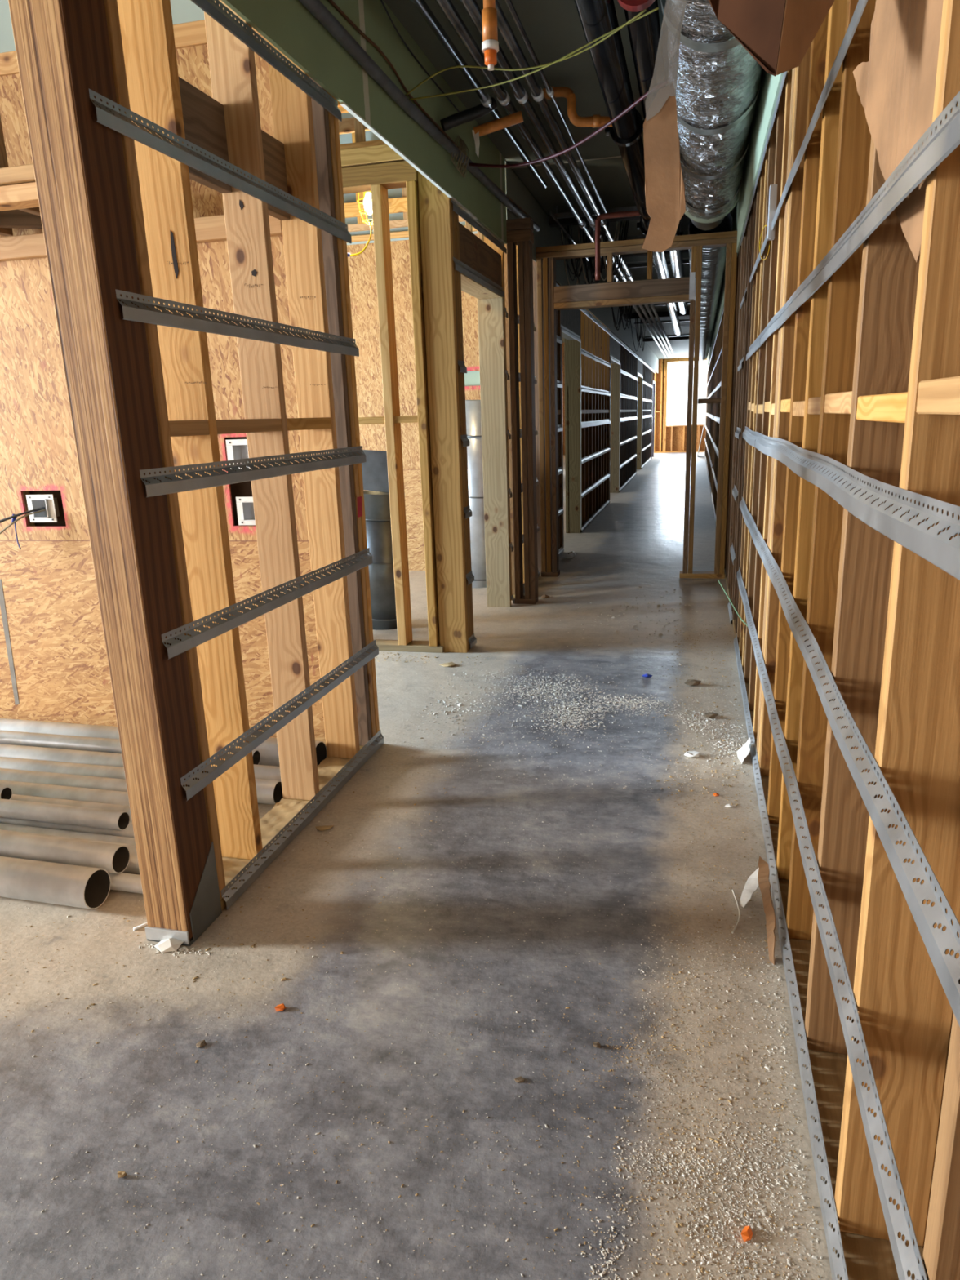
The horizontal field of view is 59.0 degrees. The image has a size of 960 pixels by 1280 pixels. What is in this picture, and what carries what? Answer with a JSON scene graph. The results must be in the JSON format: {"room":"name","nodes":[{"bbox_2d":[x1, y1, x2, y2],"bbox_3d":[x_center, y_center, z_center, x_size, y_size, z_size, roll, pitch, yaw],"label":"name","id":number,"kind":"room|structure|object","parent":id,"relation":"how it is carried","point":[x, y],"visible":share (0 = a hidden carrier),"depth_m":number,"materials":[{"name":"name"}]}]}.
{"room":"unfinished building corridor","nodes":[
{"label":"unfinished building corridor","id":0,"kind":"room"},
{"bbox_2d":[0,0,326,746],"bbox_3d":[-5.376,-1.638,4.780,9.570,4.200,0.137,2,15,14],"label":"wall","id":1,"kind":"structure","parent":0,"point":[54,664],"depth_m":4.05,"materials":[{"name":"brown wood"}]},
{"bbox_2d":[26,493,59,522],"bbox_3d":[-2.139,-0.650,4.176,0.155,0.135,0.078,2,15,14],"label":"electrical box","id":2,"kind":"object","parent":1,"relation":"attached to","point":[49,502],"visible":1,"depth_m":4.16,"materials":[{"name":"metal"}]},
{"bbox_2d":[0,506,45,549],"bbox_3d":[-2.319,-0.512,4.141,0.390,0.249,0.070,-5,15,-10],"label":"loose wires","id":3,"kind":"object","parent":2,"relation":"hanging from","point":[13,517],"visible":1,"depth_m":4.11,"materials":[{"name":"black rubber"}]},
{"bbox_2d":[0,115,282,262],"bbox_3d":[-3.079,-2.221,3.684,4.520,1.110,0.552,2,15,14],"label":"framing","id":4,"kind":"object","parent":1,"relation":"attached to","point":[20,208],"visible":0.26,"depth_m":3.55,"materials":[{"name":"brown wood"}]},
{"bbox_2d":[225,439,249,469],"bbox_3d":[-1.065,-0.844,3.848,0.150,0.130,0.078,2,15,14],"label":"electrical box","id":5,"kind":"object","parent":1,"relation":"attached to","point":[237,449],"visible":0.34,"depth_m":3.84,"materials":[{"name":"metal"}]},
{"bbox_2d":[235,496,255,524],"bbox_3d":[-1.038,-0.597,3.908,0.150,0.130,0.078,2,15,14],"label":"electrical box","id":6,"kind":"object","parent":1,"relation":"attached to","point":[245,506],"visible":0.59,"depth_m":3.90,"materials":[{"name":"metal"}]},
{"bbox_2d":[339,130,480,570],"bbox_3d":[-1.780,-2.804,8.747,4.570,4.200,0.080,2,15,14],"label":"wall","id":7,"kind":"structure","parent":0,"point":[362,267],"depth_m":8.44,"materials":[{"name":"wood"}]},
{"bbox_2d":[0,451,839,1279],"bbox_3d":[-0.141,-2.675,16.549,14.400,0.120,40.700,2,15,14],"label":"floor","id":8,"kind":"structure","parent":0,"point":[637,540],"depth_m":2.30,"materials":[{"name":"concrete"}]},
{"bbox_2d":[0,856,111,909],"bbox_3d":[-3.307,0.759,3.383,4.201,0.132,0.132,2,15,15],"label":"metal pipe","id":9,"kind":"object","parent":8,"relation":"on","point":[50,882],"visible":1,"depth_m":2.85,"materials":[{"name":"metal"}]},
{"bbox_2d":[0,768,127,791],"bbox_3d":[-3.113,0.591,4.062,4.241,0.100,0.100,2,15,15],"label":"metal pipe","id":10,"kind":"object","parent":8,"relation":"on","point":[11,775],"visible":0.2,"depth_m":3.68,"materials":[{"name":"metal"}]},
{"bbox_2d":[0,779,129,805],"bbox_3d":[-3.154,0.619,3.962,4.211,0.100,0.100,2,15,15],"label":"metal pipe","id":11,"kind":"object","parent":8,"relation":"on","point":[76,793],"visible":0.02,"depth_m":3.54,"materials":[{"name":"metal"}]},
{"bbox_2d":[0,817,134,838],"bbox_3d":[-3.209,0.678,3.768,4.201,0.084,0.084,2,15,15],"label":"metal pipe","id":12,"kind":"object","parent":8,"relation":"on","point":[128,832],"visible":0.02,"depth_m":3.29,"materials":[{"name":"metal"}]},
{"bbox_2d":[0,786,12,799],"bbox_3d":[-3.572,0.564,3.870,3.441,0.064,0.064,2,15,15],"label":"metal pipe","id":13,"kind":"object","parent":12,"relation":"on","point":[6,793],"visible":0.71,"depth_m":3.45,"materials":[{"name":"metal"}]},
{"bbox_2d":[0,798,129,831],"bbox_3d":[-3.298,0.615,3.735,4.041,0.072,0.072,2,15,15],"label":"metal pipe","id":14,"kind":"object","parent":12,"relation":"on","point":[113,820],"visible":1,"depth_m":3.25,"materials":[{"name":"metal"}]},
{"bbox_2d":[0,822,135,844],"bbox_3d":[-3.183,0.709,3.670,4.301,0.076,0.076,2,15,15],"label":"metal pipe","id":15,"kind":"object","parent":8,"relation":"on","point":[45,831],"visible":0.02,"depth_m":3.22,"materials":[{"name":"metal"}]},
{"bbox_2d":[0,829,139,874],"bbox_3d":[-3.156,0.721,3.571,4.401,0.100,0.100,2,15,15],"label":"metal pipe","id":16,"kind":"object","parent":8,"relation":"on","point":[132,867],"visible":0.02,"depth_m":3.04,"materials":[{"name":"metal"}]},
{"bbox_2d":[10,794,132,822],"bbox_3d":[-3.193,0.647,3.868,4.181,0.096,0.096,2,15,15],"label":"metal pipe","id":17,"kind":"object","parent":8,"relation":"on","point":[15,797],"visible":0.02,"depth_m":3.43,"materials":[{"name":"metal"}]},
{"bbox_2d":[108,872,142,893],"bbox_3d":[-1.677,0.824,3.063,1.200,0.060,0.060,2,15,15],"label":"metal pipe","id":18,"kind":"object","parent":8,"relation":"on","point":[122,882],"visible":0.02,"depth_m":2.92,"materials":[{"name":"metal"}]},
{"bbox_2d":[0,831,129,873],"bbox_3d":[-3.275,0.686,3.483,4.211,0.096,0.096,2,15,15],"label":"metal pipe","id":19,"kind":"object","parent":18,"relation":"on","point":[113,858],"visible":1,"depth_m":2.97,"materials":[{"name":"metal"}]},
{"bbox_2d":[0,743,281,781],"bbox_3d":[-2.966,0.530,4.250,4.431,0.110,0.110,2,15,15],"label":"metal pipe","id":20,"kind":"object","parent":8,"relation":"on","point":[102,758],"visible":0.23,"depth_m":3.91,"materials":[{"name":"metal"}]},
{"bbox_2d":[0,730,260,764],"bbox_3d":[-3.043,0.459,4.366,4.221,0.076,0.076,2,15,15],"label":"metal pipe","id":21,"kind":"object","parent":20,"relation":"on","point":[6,737],"visible":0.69,"depth_m":4.05,"materials":[{"name":"metal"}]},
{"bbox_2d":[0,756,283,804],"bbox_3d":[-2.989,0.565,4.143,4.441,0.100,0.100,2,15,15],"label":"metal pipe","id":22,"kind":"object","parent":8,"relation":"on","point":[268,791],"visible":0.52,"depth_m":3.77,"materials":[{"name":"metal"}]},
{"bbox_2d":[0,718,326,766],"bbox_3d":[-2.889,0.456,4.467,4.471,0.140,0.140,2,15,15],"label":"metal pipe","id":23,"kind":"object","parent":8,"relation":"on","point":[268,749],"visible":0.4,"depth_m":4.16,"materials":[{"name":"metal"}]},
{"bbox_2d":[154,937,183,951],"bbox_3d":[-0.958,0.935,2.614,0.081,0.029,0.062,-10,17,-29],"label":"paper scrap","id":24,"kind":"object","parent":8,"relation":"on","point":[169,944],"visible":0.97,"depth_m":2.60,"materials":[{"name":"paper"}]},
{"bbox_2d":[275,1003,285,1011],"bbox_3d":[-0.546,1.007,2.323,0.027,0.011,0.023,2,15,14],"label":"crumb","id":25,"kind":"object","parent":8,"relation":"on","point":[279,1007],"visible":1,"depth_m":2.32,"materials":[{"name":"plastic"}]},
{"bbox_2d":[315,825,333,831],"bbox_3d":[-0.611,0.740,3.347,0.072,0.012,0.040,-7,16,-19],"label":"chip","id":26,"kind":"object","parent":8,"relation":"on","point":[326,827],"visible":1,"depth_m":3.34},
{"bbox_2d":[8,0,658,946],"bbox_3d":[2.116,-4.028,14.429,0.170,3.421,37.700,2,15,14],"label":"wall","id":27,"kind":"structure","parent":8,"relation":"on","point":[117,139],"depth_m":2.75,"materials":[{"name":"brown wood"}]},
{"bbox_2d":[222,756,351,888],"bbox_3d":[-0.779,0.689,3.386,0.145,0.009,1.140,2,15,14],"label":"plate","id":28,"kind":"object","parent":27,"relation":"on","point":[284,811],"visible":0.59,"depth_m":3.37,"materials":[{"name":"wood"}]},
{"bbox_2d":[298,0,540,231],"bbox_3d":[-0.584,-2.439,3.278,0.054,0.163,9.102,2,15,14],"label":"conduit","id":29,"kind":"object","parent":27,"relation":"attached to","point":[315,7],"visible":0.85,"depth_m":3.94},
{"bbox_2d":[404,7,658,100],"bbox_3d":[0.169,-2.564,3.778,1.328,0.100,0.108,8,18,33],"label":"string","id":30,"kind":"object","parent":29,"relation":"hanging from","point":[635,18],"visible":0.98,"depth_m":3.74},
{"bbox_2d":[468,91,648,168],"bbox_3d":[0.460,-2.808,4.731,0.099,0.161,1.428,-16,20,-42],"label":"cable","id":31,"kind":"object","parent":29,"relation":"hanging from","point":[643,96],"visible":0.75,"depth_m":4.75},
{"bbox_2d":[380,0,459,111],"bbox_3d":[-0.386,-2.864,3.910,0.064,0.088,2.605,1,15,11],"label":"cable","id":32,"kind":"object","parent":27,"relation":"attached to","point":[381,1],"visible":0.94,"depth_m":4.26,"materials":[{"name":"black rubber"}]},
{"bbox_2d":[328,0,533,220],"bbox_3d":[-0.615,-2.487,3.219,0.012,0.096,9.000,2,15,14],"label":"cable","id":33,"kind":"object","parent":27,"relation":"attached to","point":[331,2],"visible":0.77,"depth_m":4.03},
{"bbox_2d":[451,134,469,177],"bbox_3d":[-0.106,-2.894,5.046,0.055,0.205,0.341,2,15,14],"label":"cable coil","id":34,"kind":"object","parent":27,"relation":"attached to","point":[462,146],"visible":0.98,"depth_m":5.08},
{"bbox_2d":[560,284,581,342],"bbox_3d":[1.000,-3.843,9.967,0.165,0.557,1.610,2,15,14],"label":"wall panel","id":35,"kind":"structure","parent":27,"relation":"attached to","point":[570,318],"depth_m":10.04,"materials":[{"name":"metal"}]},
{"bbox_2d":[609,329,620,364],"bbox_3d":[2.376,-5.299,15.330,0.165,0.557,1.960,2,15,14],"label":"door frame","id":36,"kind":"structure","parent":27,"relation":"attached to","point":[614,344],"depth_m":15.25,"materials":[{"name":"metal"}]},
{"bbox_2d":[637,355,643,377],"bbox_3d":[4.074,-7.097,21.954,0.165,0.557,2.100,2,15,14],"label":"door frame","id":37,"kind":"structure","parent":27,"relation":"attached to","point":[639,362],"depth_m":21.99,"materials":[{"name":"metal"}]},
{"bbox_2d":[650,369,655,458],"bbox_3d":[5.821,-7.726,28.887,0.180,2.980,1.450,2,15,14],"label":"door","id":38,"kind":"structure","parent":27,"relation":"in","point":[653,373],"depth_m":29.27,"materials":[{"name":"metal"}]},
{"bbox_2d":[360,449,406,630],"bbox_3d":[-0.758,-0.760,6.445,0.419,1.366,0.302,0,15,8],"label":"duct","id":39,"kind":"object","parent":8,"relation":"on","point":[375,470],"visible":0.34,"depth_m":6.31,"materials":[{"name":"metal"}]},
{"bbox_2d":[340,144,443,653],"bbox_3d":[-2.502,-1.514,6.016,4.560,3.140,0.140,2,15,14],"label":"framing","id":40,"kind":"object","parent":8,"relation":"on","point":[375,169],"visible":0.29,"depth_m":5.40,"materials":[{"name":"brown wood"}]},
{"bbox_2d":[0,622,821,1279],"bbox_3d":[-0.188,0.575,3.927,2.781,0.007,5.827,2,15,14],"label":"sawdust","id":41,"kind":"object","parent":8,"relation":"on","point":[670,776],"visible":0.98,"depth_m":2.10},
{"bbox_2d":[3,586,822,1279],"bbox_3d":[-0.133,0.317,4.895,3.199,0.010,7.152,2,15,14],"label":"crumbs","id":42,"kind":"object","parent":8,"relation":"on","point":[562,722],"visible":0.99,"depth_m":1.89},
{"bbox_2d":[417,171,515,653],"bbox_3d":[-0.050,-1.764,6.093,0.215,3.420,1.550,2,15,14],"label":"framing","id":43,"kind":"object","parent":8,"relation":"on","point":[455,260],"visible":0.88,"depth_m":5.63,"materials":[{"name":"brown wood"}]},
{"bbox_2d":[465,400,486,587],"bbox_3d":[-0.021,-1.331,7.830,0.395,1.713,0.299,11,19,40],"label":"duct","id":44,"kind":"object","parent":8,"relation":"on","point":[473,407],"visible":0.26,"depth_m":7.71,"materials":[{"name":"metal"}]},
{"bbox_2d":[506,217,537,604],"bbox_3d":[0.352,-1.773,6.901,0.195,3.000,0.140,2,15,14],"label":"stud","id":45,"kind":"object","parent":8,"relation":"on","point":[520,233],"visible":1,"depth_m":6.82,"materials":[{"name":"brown wood"}]},
{"bbox_2d":[533,260,564,573],"bbox_3d":[0.656,-2.335,8.864,0.216,3.070,1.390,2,15,14],"label":"bay","id":46,"kind":"object","parent":8,"relation":"on","point":[559,337],"visible":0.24,"depth_m":9.15,"materials":[{"name":"brown wood"}]},
{"bbox_2d":[564,308,610,533],"bbox_3d":[1.683,-3.422,12.869,0.216,3.070,3.940,2,15,14],"label":"bay","id":47,"kind":"object","parent":8,"relation":"on","point":[587,363],"visible":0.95,"depth_m":11.90,"materials":[{"name":"brown wood"}]},
{"bbox_2d":[608,339,637,493],"bbox_3d":[3.232,-5.062,18.911,0.216,3.070,5.040,2,15,14],"label":"bay","id":48,"kind":"object","parent":8,"relation":"on","point":[624,376],"visible":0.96,"depth_m":17.61,"materials":[{"name":"brown wood"}]},
{"bbox_2d":[535,231,737,578],"bbox_3d":[1.424,-2.079,7.897,1.758,3.015,0.142,2,15,14],"label":"frame","id":49,"kind":"object","parent":8,"relation":"on","point":[551,298],"visible":0.93,"depth_m":7.69,"materials":[{"name":"brown wood"}]},
{"bbox_2d":[635,360,652,469],"bbox_3d":[4.967,-6.899,25.675,0.219,3.070,5.200,2,15,14],"label":"bay","id":50,"kind":"object","parent":8,"relation":"on","point":[644,385],"visible":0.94,"depth_m":24.52,"materials":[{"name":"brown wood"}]},
{"bbox_2d":[684,751,699,756],"bbox_3d":[0.980,0.528,3.926,0.050,0.021,0.059,-11,17,-31],"label":"scrap","id":51,"kind":"object","parent":8,"relation":"on","point":[691,753],"visible":1,"depth_m":3.92,"materials":[{"name":"white paper"}]},
{"bbox_2d":[684,679,701,685],"bbox_3d":[1.237,0.245,4.948,0.087,0.032,0.067,-9,16,-25],"label":"scrap","id":52,"kind":"object","parent":8,"relation":"on","point":[690,682],"visible":1,"depth_m":4.93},
{"bbox_2d":[702,711,718,718],"bbox_3d":[1.198,0.389,4.422,0.065,0.023,0.063,-10,17,-28],"label":"scrap","id":53,"kind":"object","parent":8,"relation":"on","point":[713,714],"visible":1,"depth_m":4.40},
{"bbox_2d":[731,888,740,933],"bbox_3d":[0.813,0.859,2.693,0.027,0.011,0.242,2,15,16],"label":"scrap","id":54,"kind":"object","parent":8,"relation":"on","point":[733,891],"visible":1,"depth_m":2.67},
{"bbox_2d":[735,737,750,764],"bbox_3d":[1.205,0.496,3.870,0.051,0.104,0.180,0,15,8],"label":"paper scrap","id":55,"kind":"object","parent":8,"relation":"on","point":[744,751],"visible":1,"depth_m":3.86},
{"bbox_2d":[740,1226,752,1241],"bbox_3d":[0.516,1.148,1.642,0.020,0.013,0.033,8,18,34],"label":"crumb","id":56,"kind":"object","parent":8,"relation":"on","point":[746,1233],"visible":1,"depth_m":1.64,"materials":[{"name":"plastic"}]},
{"bbox_2d":[737,855,775,964],"bbox_3d":[0.859,0.827,2.646,0.102,0.102,0.451,2,15,14],"label":"scrap","id":57,"kind":"object","parent":8,"relation":"on","point":[760,877],"visible":1,"depth_m":2.70,"materials":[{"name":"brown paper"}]},
{"bbox_2d":[341,112,564,342],"bbox_3d":[-2.740,-6.616,14.918,9.910,0.100,38.400,2,15,14],"label":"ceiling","id":58,"kind":"structure","parent":0,"point":[346,115],"depth_m":7.61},
{"bbox_2d":[337,100,477,242],"bbox_3d":[-2.191,-4.017,7.087,4.500,0.945,2.570,2,15,14],"label":"framing","id":59,"kind":"object","parent":58,"relation":"attached to","point":[350,125],"visible":0.09,"depth_m":7.89,"materials":[{"name":"brown wood"}]},
{"bbox_2d":[346,191,373,256],"bbox_3d":[-0.946,-3.182,6.295,0.431,0.649,0.174,-1,15,5],"label":"work lamp","id":60,"kind":"object","parent":59,"relation":"hanging from","point":[367,197],"visible":0.51,"depth_m":6.25,"materials":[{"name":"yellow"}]},
{"bbox_2d":[383,0,733,359],"bbox_3d":[4.271,-5.649,13.383,4.490,0.100,38.400,2,15,14],"label":"ceiling","id":61,"kind":"structure","parent":0,"point":[553,28],"depth_m":5.13,"materials":[{"name":"metal"}]},
{"bbox_2d":[411,0,546,188],"bbox_3d":[-0.419,-2.518,2.946,0.056,0.055,7.600,2,15,14],"label":"conduit","id":62,"kind":"object","parent":61,"relation":"attached to","point":[421,6],"visible":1,"depth_m":4.33,"materials":[{"name":"metal"}]},
{"bbox_2d":[440,97,497,131],"bbox_3d":[-0.062,-2.957,4.771,0.344,0.193,0.076,-8,16,-21],"label":"pipe","id":63,"kind":"object","parent":62,"relation":"hanging from","point":[474,113],"visible":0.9,"depth_m":4.74,"materials":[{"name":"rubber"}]},
{"bbox_2d":[481,0,498,71],"bbox_3d":[0.021,-2.203,2.599,0.053,0.802,0.052,2,15,14],"label":"pipe","id":64,"kind":"object","parent":61,"relation":"hanging from","point":[490,44],"visible":1,"depth_m":2.66,"materials":[{"name":"orange plastic"}]},
{"bbox_2d":[481,7,497,41],"bbox_3d":[0.031,-1.928,2.671,0.048,0.090,0.047,2,15,14],"label":"socket","id":65,"kind":"object","parent":64,"relation":"attached to","point":[489,15],"depth_m":2.65,"materials":[{"name":"orange plastic"}]},
{"bbox_2d":[559,220,629,285],"bbox_3d":[1.134,-3.858,8.513,0.689,0.686,0.358,2,15,14],"label":"cable bundle","id":66,"kind":"object","parent":61,"relation":"hanging from","point":[581,261],"visible":0.49,"depth_m":8.56,"materials":[{"name":"black rubber"}]},
{"bbox_2d":[553,205,637,218],"bbox_3d":[1.266,-3.946,7.731,1.200,0.120,0.040,2,15,14],"label":"hanger","id":67,"kind":"object","parent":61,"relation":"hanging from","point":[564,215],"visible":0.3,"depth_m":7.78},
{"bbox_2d":[549,212,588,261],"bbox_3d":[0.907,-3.966,8.404,0.040,0.040,2.400,2,15,14],"label":"conduit","id":68,"kind":"object","parent":67,"relation":"hanging from","point":[552,215],"visible":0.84,"depth_m":7.91,"materials":[{"name":"metal"}]},
{"bbox_2d":[548,213,685,227],"bbox_3d":[1.325,-4.066,8.121,1.330,0.090,0.120,2,15,14],"label":"joist","id":69,"kind":"object","parent":61,"relation":"attached to","point":[564,221],"visible":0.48,"depth_m":8.18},
{"bbox_2d":[611,305,632,330],"bbox_3d":[2.199,-5.160,13.219,0.385,0.630,0.367,2,15,14],"label":"cable bundle","id":70,"kind":"object","parent":61,"relation":"hanging from","point":[627,309],"visible":0.56,"depth_m":13.30,"materials":[{"name":"black rubber"}]},
{"bbox_2d":[576,248,688,260],"bbox_3d":[1.805,-4.575,9.994,1.330,0.090,0.120,2,15,14],"label":"joist","id":71,"kind":"object","parent":61,"relation":"attached to","point":[683,251],"visible":0.16,"depth_m":9.96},
{"bbox_2d":[630,312,645,351],"bbox_3d":[3.100,-6.084,16.790,0.258,0.714,0.425,5,16,25],"label":"cable bundle","id":72,"kind":"object","parent":61,"relation":"hanging from","point":[641,334],"visible":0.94,"depth_m":16.84,"materials":[{"name":"black rubber"}]},
{"bbox_2d":[603,259,689,270],"bbox_3d":[2.120,-4.678,10.462,1.200,0.150,0.040,2,15,14],"label":"hanger","id":73,"kind":"object","parent":61,"relation":"hanging from","point":[686,261],"visible":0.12,"depth_m":10.49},
{"bbox_2d":[435,0,620,282],"bbox_3d":[0.339,-3.214,5.498,0.064,0.063,13.100,2,15,14],"label":"conduit","id":74,"kind":"object","parent":73,"relation":"hanging from","point":[448,9],"visible":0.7,"depth_m":4.62,"materials":[{"name":"metal"}]},
{"bbox_2d":[460,0,627,281],"bbox_3d":[0.508,-3.288,5.755,0.066,0.065,13.700,2,15,14],"label":"conduit","id":75,"kind":"object","parent":73,"relation":"hanging from","point":[471,6],"visible":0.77,"depth_m":4.89,"materials":[{"name":"metal"}]},
{"bbox_2d":[471,111,523,157],"bbox_3d":[0.103,-2.894,4.867,0.295,0.237,0.065,-1,15,4],"label":"pipe stub","id":76,"kind":"object","parent":75,"relation":"hanging from","point":[514,118],"visible":1,"depth_m":4.84,"materials":[{"name":"plastic"}]},
{"bbox_2d":[495,0,634,280],"bbox_3d":[0.643,-3.336,5.921,0.064,0.063,14.100,2,15,14],"label":"conduit","id":77,"kind":"object","parent":73,"relation":"hanging from","point":[504,27],"visible":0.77,"depth_m":4.80,"materials":[{"name":"metal"}]},
{"bbox_2d":[619,222,683,240],"bbox_3d":[1.784,-4.248,8.850,0.650,0.140,0.040,2,15,14],"label":"hanger","id":78,"kind":"object","parent":61,"relation":"hanging from","point":[638,237],"visible":0.32,"depth_m":8.88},
{"bbox_2d":[623,302,689,307],"bbox_3d":[3.033,-5.687,14.224,1.300,0.170,0.040,2,15,14],"label":"hanger","id":79,"kind":"object","parent":61,"relation":"hanging from","point":[655,304],"visible":0.14,"depth_m":14.24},
{"bbox_2d":[574,0,681,335],"bbox_3d":[1.836,-4.088,8.827,0.250,0.198,20.500,2,15,14],"label":"pipe","id":80,"kind":"object","parent":79,"relation":"hanging from","point":[597,18],"visible":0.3,"depth_m":4.47,"materials":[{"name":"black metal"}]},
{"bbox_2d":[542,85,612,127],"bbox_3d":[0.577,-3.090,4.917,0.425,0.224,0.093,-2,15,0],"label":"pipe","id":81,"kind":"object","parent":80,"relation":"attached to","point":[594,121],"visible":0.82,"depth_m":4.90,"materials":[{"name":"orange plastic"}]},
{"bbox_2d":[546,85,554,99],"bbox_3d":[0.407,-3.164,4.908,0.043,0.066,0.064,2,15,14],"label":"socket","id":82,"kind":"object","parent":81,"relation":"attached to","point":[548,97],"depth_m":4.90,"materials":[{"name":"grey plastic"}]},
{"bbox_2d":[592,114,600,127],"bbox_3d":[0.677,-3.015,4.932,0.041,0.064,0.064,-2,15,0],"label":"socket","id":83,"kind":"object","parent":81,"relation":"attached to","point":[596,118],"depth_m":4.91,"materials":[{"name":"orange plastic"}]},
{"bbox_2d":[595,210,640,280],"bbox_3d":[1.176,-3.356,7.220,0.393,0.523,0.044,2,15,14],"label":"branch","id":84,"kind":"object","parent":80,"relation":"attached to","point":[629,213],"visible":0.98,"depth_m":7.20,"materials":[{"name":"metal"}]},
{"bbox_2d":[632,305,666,357],"bbox_3d":[4.126,-7.152,20.111,0.048,0.047,14.700,2,15,14],"label":"conduit","id":85,"kind":"object","parent":79,"relation":"hanging from","point":[636,308],"visible":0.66,"depth_m":17.29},
{"bbox_2d":[617,0,688,314],"bbox_3d":[1.529,-3.594,6.905,0.240,0.188,16.500,2,15,14],"label":"pipe","id":86,"kind":"object","parent":79,"relation":"hanging from","point":[644,33],"visible":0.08,"depth_m":3.87,"materials":[{"name":"black metal"}]},
{"bbox_2d":[639,304,669,356],"bbox_3d":[4.223,-7.149,20.087,0.048,0.047,14.700,2,15,14],"label":"conduit","id":87,"kind":"object","parent":79,"relation":"hanging from","point":[642,308],"visible":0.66,"depth_m":17.19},
{"bbox_2d":[644,304,671,356],"bbox_3d":[4.346,-7.184,20.206,0.048,0.047,14.400,2,15,14],"label":"conduit","id":88,"kind":"object","parent":79,"relation":"hanging from","point":[646,306],"visible":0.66,"depth_m":17.13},
{"bbox_2d":[650,304,675,356],"bbox_3d":[4.470,-7.220,20.324,0.048,0.047,14.100,2,15,14],"label":"conduit","id":89,"kind":"object","parent":79,"relation":"hanging from","point":[652,306],"visible":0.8,"depth_m":17.12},
{"bbox_2d":[687,212,733,360],"bbox_3d":[4.263,-6.024,16.192,0.390,0.374,18.550,2,15,14],"label":"spiral duct","id":90,"kind":"object","parent":79,"relation":"hanging from","point":[713,259],"visible":0.59,"depth_m":9.63,"materials":[{"name":"silver metal"}]},
{"bbox_2d":[624,310,689,319],"bbox_3d":[3.511,-6.381,16.646,1.330,0.090,0.120,2,15,14],"label":"joist","id":91,"kind":"object","parent":61,"relation":"attached to","point":[661,314],"visible":0.34,"depth_m":16.59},
{"bbox_2d":[634,319,689,324],"bbox_3d":[3.753,-6.450,17.034,1.300,0.170,0.040,2,15,14],"label":"hanger","id":92,"kind":"object","parent":61,"relation":"hanging from","point":[681,320],"visible":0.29,"depth_m":17.03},
{"bbox_2d":[642,335,688,342],"bbox_3d":[4.952,-7.907,22.267,1.330,0.090,0.120,2,15,14],"label":"joist","id":93,"kind":"object","parent":61,"relation":"attached to","point":[673,338],"visible":0.52,"depth_m":22.21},
{"bbox_2d":[644,333,688,337],"bbox_3d":[4.594,-7.340,20.313,1.300,0.170,0.040,2,15,14],"label":"hanger","id":94,"kind":"object","parent":61,"relation":"hanging from","point":[682,335],"visible":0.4,"depth_m":20.32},
{"bbox_2d":[660,0,763,230],"bbox_3d":[1.013,-2.659,3.609,0.476,0.476,7.600,2,15,14],"label":"duct","id":95,"kind":"object","parent":61,"relation":"hanging from","point":[718,80],"visible":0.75,"depth_m":4.22,"materials":[{"name":"metal"}]},
{"bbox_2d":[641,0,686,252],"bbox_3d":[0.394,-1.359,1.715,0.086,1.109,0.312,3,15,17],"label":"strip","id":96,"kind":"object","parent":95,"relation":"hanging from","point":[664,188],"visible":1,"depth_m":1.67,"materials":[{"name":"paper"}]},
{"bbox_2d":[708,0,835,76],"bbox_3d":[0.509,-1.382,1.426,0.224,0.887,0.382,2,15,14],"label":"flap","id":97,"kind":"object","parent":95,"relation":"hanging from","point":[778,34],"visible":1,"depth_m":1.38,"materials":[{"name":"cardboard"}]},
{"bbox_3d":[0.185,-2.787,3.519,0.400,0.150,0.040,2,15,14],"label":"hanger","id":98,"kind":"object","parent":61,"relation":"hanging from","visible":0},
{"bbox_2d":[504,0,608,213],"bbox_3d":[0.327,-2.927,4.405,0.036,0.036,6.900,2,15,14],"label":"conduit","id":99,"kind":"object","parent":98,"relation":"attached to","point":[549,91],"visible":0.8,"depth_m":4.58,"materials":[{"name":"metal"}]},
{"bbox_2d":[562,342,706,454],"bbox_3d":[6.553,-9.233,32.128,9.300,4.200,0.160,2,15,14],"label":"wall","id":100,"kind":"structure","parent":0,"point":[666,439],"depth_m":32.28,"materials":[{"name":"brown wood"}]},
{"bbox_2d":[666,367,706,425],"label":"window","id":101,"kind":"structure","parent":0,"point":[677,379],"depth_m":56.19,"materials":[{"name":"glass"}]},
{"bbox_2d":[704,0,959,1279],"bbox_3d":[4.355,-4.371,15.470,0.180,3.436,34.500,2,15,14],"label":"wall","id":102,"kind":"structure","parent":0,"point":[842,570],"depth_m":1.70,"materials":[{"name":"brown wood"}]},
{"bbox_2d":[717,579,747,626],"bbox_3d":[1.482,-0.214,4.954,0.025,0.107,0.912,-1,15,5],"label":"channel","id":103,"kind":"object","parent":102,"relation":"attached to","point":[744,622],"visible":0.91,"depth_m":5.01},
{"bbox_2d":[759,225,770,260],"bbox_3d":[1.344,-1.874,4.003,0.005,0.154,0.078,-7,16,-20],"label":"coil","id":104,"kind":"object","parent":102,"relation":"hanging from","point":[765,225],"visible":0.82,"depth_m":4.02,"materials":[{"name":"plastic"}]},
{"bbox_2d":[766,184,777,240],"bbox_3d":[1.252,-1.832,3.638,0.029,0.210,0.050,2,15,14],"label":"clip","id":105,"kind":"object","parent":102,"relation":"attached to","point":[773,188],"visible":0.98,"depth_m":3.62,"materials":[{"name":"metal"}]},
{"bbox_2d":[853,0,943,262],"bbox_3d":[0.710,-0.912,1.457,0.010,0.547,0.533,0,15,7],"label":"cardboard sheet","id":106,"kind":"object","parent":102,"relation":"attached to","point":[896,86],"visible":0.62,"depth_m":1.41,"materials":[{"name":"cardboard"}]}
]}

